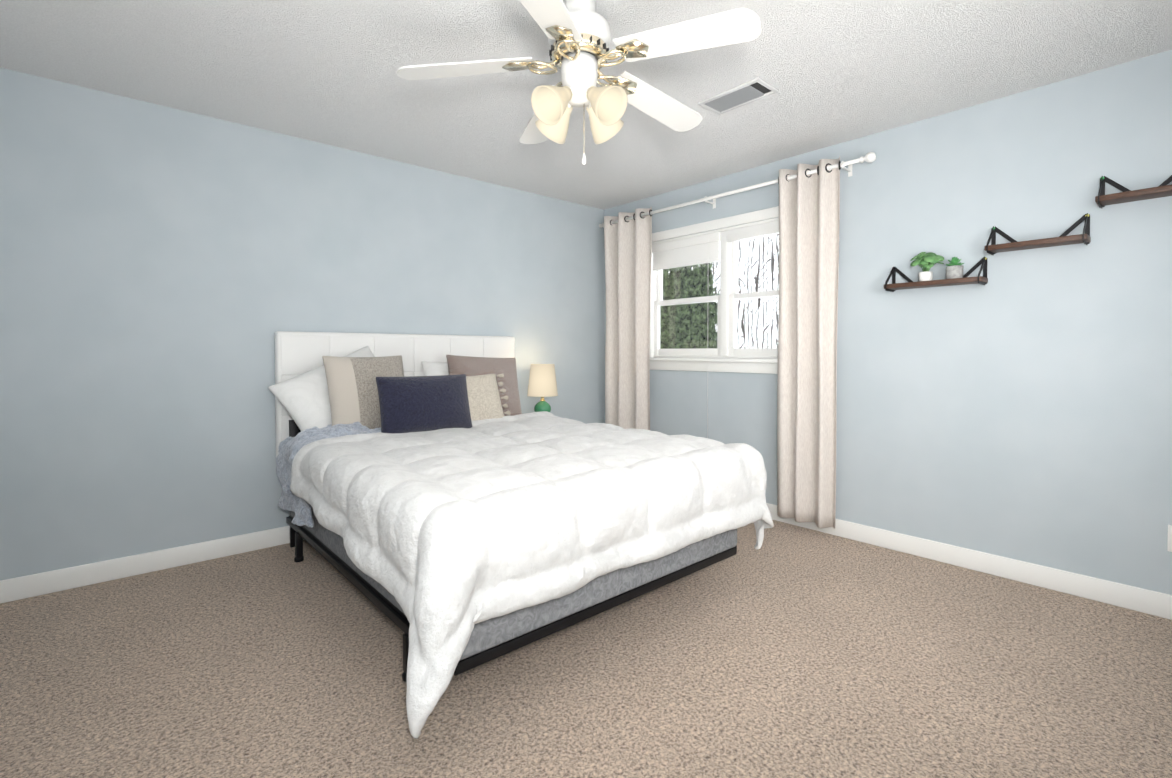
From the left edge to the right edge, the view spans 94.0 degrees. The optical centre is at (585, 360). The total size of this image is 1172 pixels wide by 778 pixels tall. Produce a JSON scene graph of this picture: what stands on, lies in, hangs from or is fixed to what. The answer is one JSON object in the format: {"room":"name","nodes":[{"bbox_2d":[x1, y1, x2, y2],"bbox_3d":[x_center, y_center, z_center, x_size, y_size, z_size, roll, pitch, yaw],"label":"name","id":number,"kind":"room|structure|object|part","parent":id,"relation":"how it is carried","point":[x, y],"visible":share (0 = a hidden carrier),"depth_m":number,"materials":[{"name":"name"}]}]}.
{"room":"bedroom","nodes":[
{"label":"bedroom","id":0,"kind":"room"},
{"bbox_2d":[0,68,603,579],"bbox_3d":[-1.448,-0.132,3.649,4.440,2.440,0.120,-1,1,-41],"label":"wall","id":1,"kind":"structure","parent":0,"point":[166,274],"depth_m":2.97,"materials":[{"name":"blue paint"}]},
{"bbox_2d":[0,526,303,603],"bbox_3d":[-1.409,1.036,3.614,4.186,0.105,0.014,-1,1,-41],"label":"baseboard","id":2,"kind":"structure","parent":1,"relation":"attached to","point":[29,586],"depth_m":2.81,"materials":[{"name":"white"}]},
{"bbox_2d":[0,520,1171,777],"bbox_3d":[-0.018,1.166,2.052,4.440,0.100,4.440,-1,1,-41],"label":"floor","id":3,"kind":"structure","parent":0,"point":[786,650],"depth_m":1.91,"materials":[{"name":"carpet"}]},
{"bbox_2d":[268,331,773,738],"bbox_3d":[-0.481,0.467,2.865,1.916,1.270,2.326,-1,1,-41],"label":"bed","id":4,"kind":"object","parent":3,"relation":"on","point":[449,505],"visible":1,"depth_m":2.19,"materials":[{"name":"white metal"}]},
{"bbox_2d":[268,346,374,431],"bbox_3d":[-1.445,0.200,3.244,0.170,0.460,0.680,-38,-3,42],"label":"pillow","id":5,"kind":"object","parent":4,"relation":"on","point":[305,395],"depth_m":3.05,"materials":[{"name":"white fabric"}]},
{"bbox_2d":[276,422,380,527],"bbox_3d":[-1.373,0.578,3.059,0.590,0.491,0.644,-1,1,-41],"label":"throw","id":6,"kind":"object","parent":4,"relation":"on","point":[304,436],"depth_m":2.88,"materials":[{"name":"blue fabric"}]},
{"bbox_2d":[322,355,404,428],"bbox_3d":[-1.267,0.196,3.201,0.500,0.500,0.150,-1,-17,-45],"label":"pillow","id":7,"kind":"object","parent":4,"relation":"on","point":[350,396],"depth_m":3.09,"materials":[{"name":"beige fabric"}]},
{"bbox_3d":[-1.192,0.192,3.743,1.660,0.750,0.063,-1,1,-41],"label":"headboard","id":8,"kind":"part","parent":4,"relation":"part of","materials":[{"name":"white leather"}]},
{"bbox_2d":[422,361,448,375],"bbox_3d":[-0.820,0.220,3.850,0.680,0.460,0.170,4,-26,-40],"label":"pillow","id":9,"kind":"object","parent":4,"relation":"on","point":[429,368],"depth_m":3.71,"materials":[{"name":"white fabric"}]},
{"bbox_2d":[466,373,510,420],"bbox_3d":[-0.703,0.255,3.514,0.500,0.360,0.130,-3,-15,-42],"label":"pillow","id":10,"kind":"object","parent":4,"relation":"on","point":[488,398],"depth_m":3.52,"materials":[{"name":"beige fabric"}]},
{"bbox_3d":[-0.506,0.725,2.953,1.598,0.750,2.043,-1,1,-41],"label":"frame","id":11,"kind":"part","parent":4,"relation":"part of","materials":[{"name":"black metal"}]},
{"bbox_3d":[-0.300,0.777,4.298,0.310,0.600,0.381,-1,1,-41],"label":"nightstand","id":12,"kind":"object","parent":3,"relation":"on","visible":0},
{"bbox_2d":[527,364,557,411],"bbox_3d":[-0.340,0.251,4.274,0.240,0.452,0.240,-1,1,-41],"label":"lamp","id":13,"kind":"object","parent":12,"relation":"on","point":[542,384],"visible":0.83,"depth_m":4.19,"materials":[{"name":"beige fabric"}]},
{"bbox_3d":[-0.340,0.148,4.273,0.240,0.247,0.240,-1,1,-41],"label":"lamp shade","id":14,"kind":"part","parent":13,"relation":"part of","materials":[{"name":"beige fabric"}]},
{"bbox_2d":[0,0,1171,209],"bbox_3d":[-0.018,-1.374,2.009,4.440,0.100,4.440,-1,1,-41],"label":"ceiling","id":15,"kind":"structure","parent":0,"point":[834,72],"depth_m":2.48,"materials":[{"name":"white paint"}]},
{"bbox_2d":[396,0,761,164],"bbox_3d":[0.016,-1.026,2.050,1.227,0.596,1.268,-1,1,-41],"label":"ceiling fan","id":16,"kind":"object","parent":15,"relation":"hanging from","point":[577,33],"visible":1,"depth_m":1.96,"materials":[{"name":"white wood"}]},
{"bbox_2d":[698,77,778,114],"bbox_3d":[0.765,-1.330,2.755,0.190,0.013,0.350,-1,1,-41],"label":"ceiling vent","id":17,"kind":"object","parent":15,"relation":"in","point":[750,91],"visible":1,"depth_m":2.73,"materials":[{"name":"grey metal"}]},
{"bbox_2d":[604,50,1171,594],"bbox_3d":[1.601,-0.129,3.461,0.120,2.440,4.200,-1,1,-41],"label":"wall","id":18,"kind":"structure","parent":0,"point":[1018,406],"depth_m":2.78,"materials":[{"name":"blue paint"}]},
{"bbox_2d":[650,206,778,437],"bbox_3d":[1.030,-0.214,4.063,0.177,1.670,1.620,-1,1,-41],"label":"window","id":19,"kind":"structure","parent":18,"relation":"in","point":[753,364],"depth_m":4.06,"materials":[{"name":"white"}]},
{"bbox_3d":[0.909,-0.149,4.077,0.014,1.540,0.014,-1,1,-41],"label":"blind cord","id":20,"kind":"part","parent":19,"relation":"part of","materials":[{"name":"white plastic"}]},
{"bbox_2d":[652,220,778,270],"bbox_3d":[1.021,-0.851,4.044,0.036,0.214,1.390,-1,1,-41],"label":"window blind","id":21,"kind":"object","parent":19,"relation":"attached to","point":[701,249],"visible":0.88,"depth_m":4.20,"materials":[{"name":"white fabric"}]},
{"bbox_3d":[1.061,-0.499,4.085,0.065,0.920,1.400,-1,1,-41],"label":"window sashes","id":22,"kind":"part","parent":19,"relation":"part of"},
{"bbox_3d":[1.061,-0.507,4.085,0.039,0.825,1.320,-1,1,-41],"label":"glass","id":23,"kind":"part","parent":19,"relation":"part of","materials":[{"name":"clear glass"}]},
{"bbox_2d":[599,152,875,528],"bbox_3d":[0.907,-0.116,4.029,0.166,2.255,2.321,-1,1,-41],"label":"curtains","id":24,"kind":"object","parent":18,"relation":"attached to","point":[809,210],"visible":0.85,"depth_m":3.52,"materials":[{"name":"beige fabric"}]},
{"bbox_3d":[0.919,-1.178,4.021,0.134,0.080,2.321,-1,1,-41],"label":"rod","id":25,"kind":"part","parent":24,"relation":"part of","materials":[{"name":"white plastic"}]},
{"bbox_2d":[884,257,987,291],"bbox_3d":[1.876,-0.468,2.951,0.136,0.148,0.460,-1,1,-41],"label":"shelf","id":26,"kind":"object","parent":18,"relation":"attached to","point":[911,284],"visible":1,"depth_m":2.89,"materials":[{"name":"brown wood"}]},
{"bbox_2d":[910,252,943,280],"bbox_3d":[1.859,-0.515,2.972,0.148,0.166,0.161,-1,1,-41],"label":"plant","id":27,"kind":"object","parent":26,"relation":"on","point":[928,261],"visible":0.96,"depth_m":2.95,"materials":[{"name":"green plant"}]},
{"bbox_3d":[1.850,-0.457,2.974,0.068,0.052,0.068,-1,1,-41],"label":"pot","id":28,"kind":"part","parent":27,"relation":"part of","materials":[{"name":"white ceramic"}]},
{"bbox_2d":[946,257,963,278],"bbox_3d":[1.937,-0.488,2.872,0.084,0.117,0.085,-1,1,-41],"label":"succulent plant","id":29,"kind":"object","parent":26,"relation":"on","point":[954,268],"visible":1,"depth_m":2.85,"materials":[{"name":"green plant"}]},
{"bbox_3d":[1.937,-0.464,2.871,0.078,0.068,0.078,-1,1,-41],"label":"pot","id":30,"kind":"part","parent":29,"relation":"part of","materials":[{"name":"white ceramic"}]},
{"bbox_2d":[766,503,1171,619],"bbox_3d":[1.551,1.040,3.436,0.014,0.105,4.200,-1,1,-41],"label":"baseboard","id":31,"kind":"structure","parent":18,"relation":"attached to","point":[1151,602],"depth_m":2.76,"materials":[{"name":"white"}]},
{"bbox_2d":[984,213,1090,254],"bbox_3d":[2.160,-0.612,2.626,0.136,0.148,0.380,-1,1,-41],"label":"shelf","id":32,"kind":"object","parent":18,"relation":"attached to","point":[993,248],"visible":1,"depth_m":2.59,"materials":[{"name":"brown wood"}]},
{"bbox_2d":[1095,175,1171,208],"bbox_3d":[2.401,-0.768,2.352,0.136,0.148,0.295,-1,1,-41],"label":"shelf","id":33,"kind":"object","parent":18,"relation":"attached to","point":[1125,195],"visible":1,"depth_m":2.37,"materials":[{"name":"brown wood"}]},
{"bbox_2d":[1167,525,1171,551],"bbox_3d":[2.519,0.763,2.319,0.036,0.115,0.070,-1,1,-41],"label":"electrical outlet","id":34,"kind":"object","parent":18,"relation":"attached to","point":[1169,544],"visible":1,"depth_m":2.35,"materials":[{"name":"white plastic"}]},
{"label":"outside","id":35,"kind":"structure","parent":0,"visible":0},
{"bbox_2d":[660,234,778,348],"bbox_3d":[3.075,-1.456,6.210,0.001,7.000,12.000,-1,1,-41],"label":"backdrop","id":36,"kind":"structure","parent":35,"point":[708,322],"depth_m":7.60,"materials":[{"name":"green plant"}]}
]}

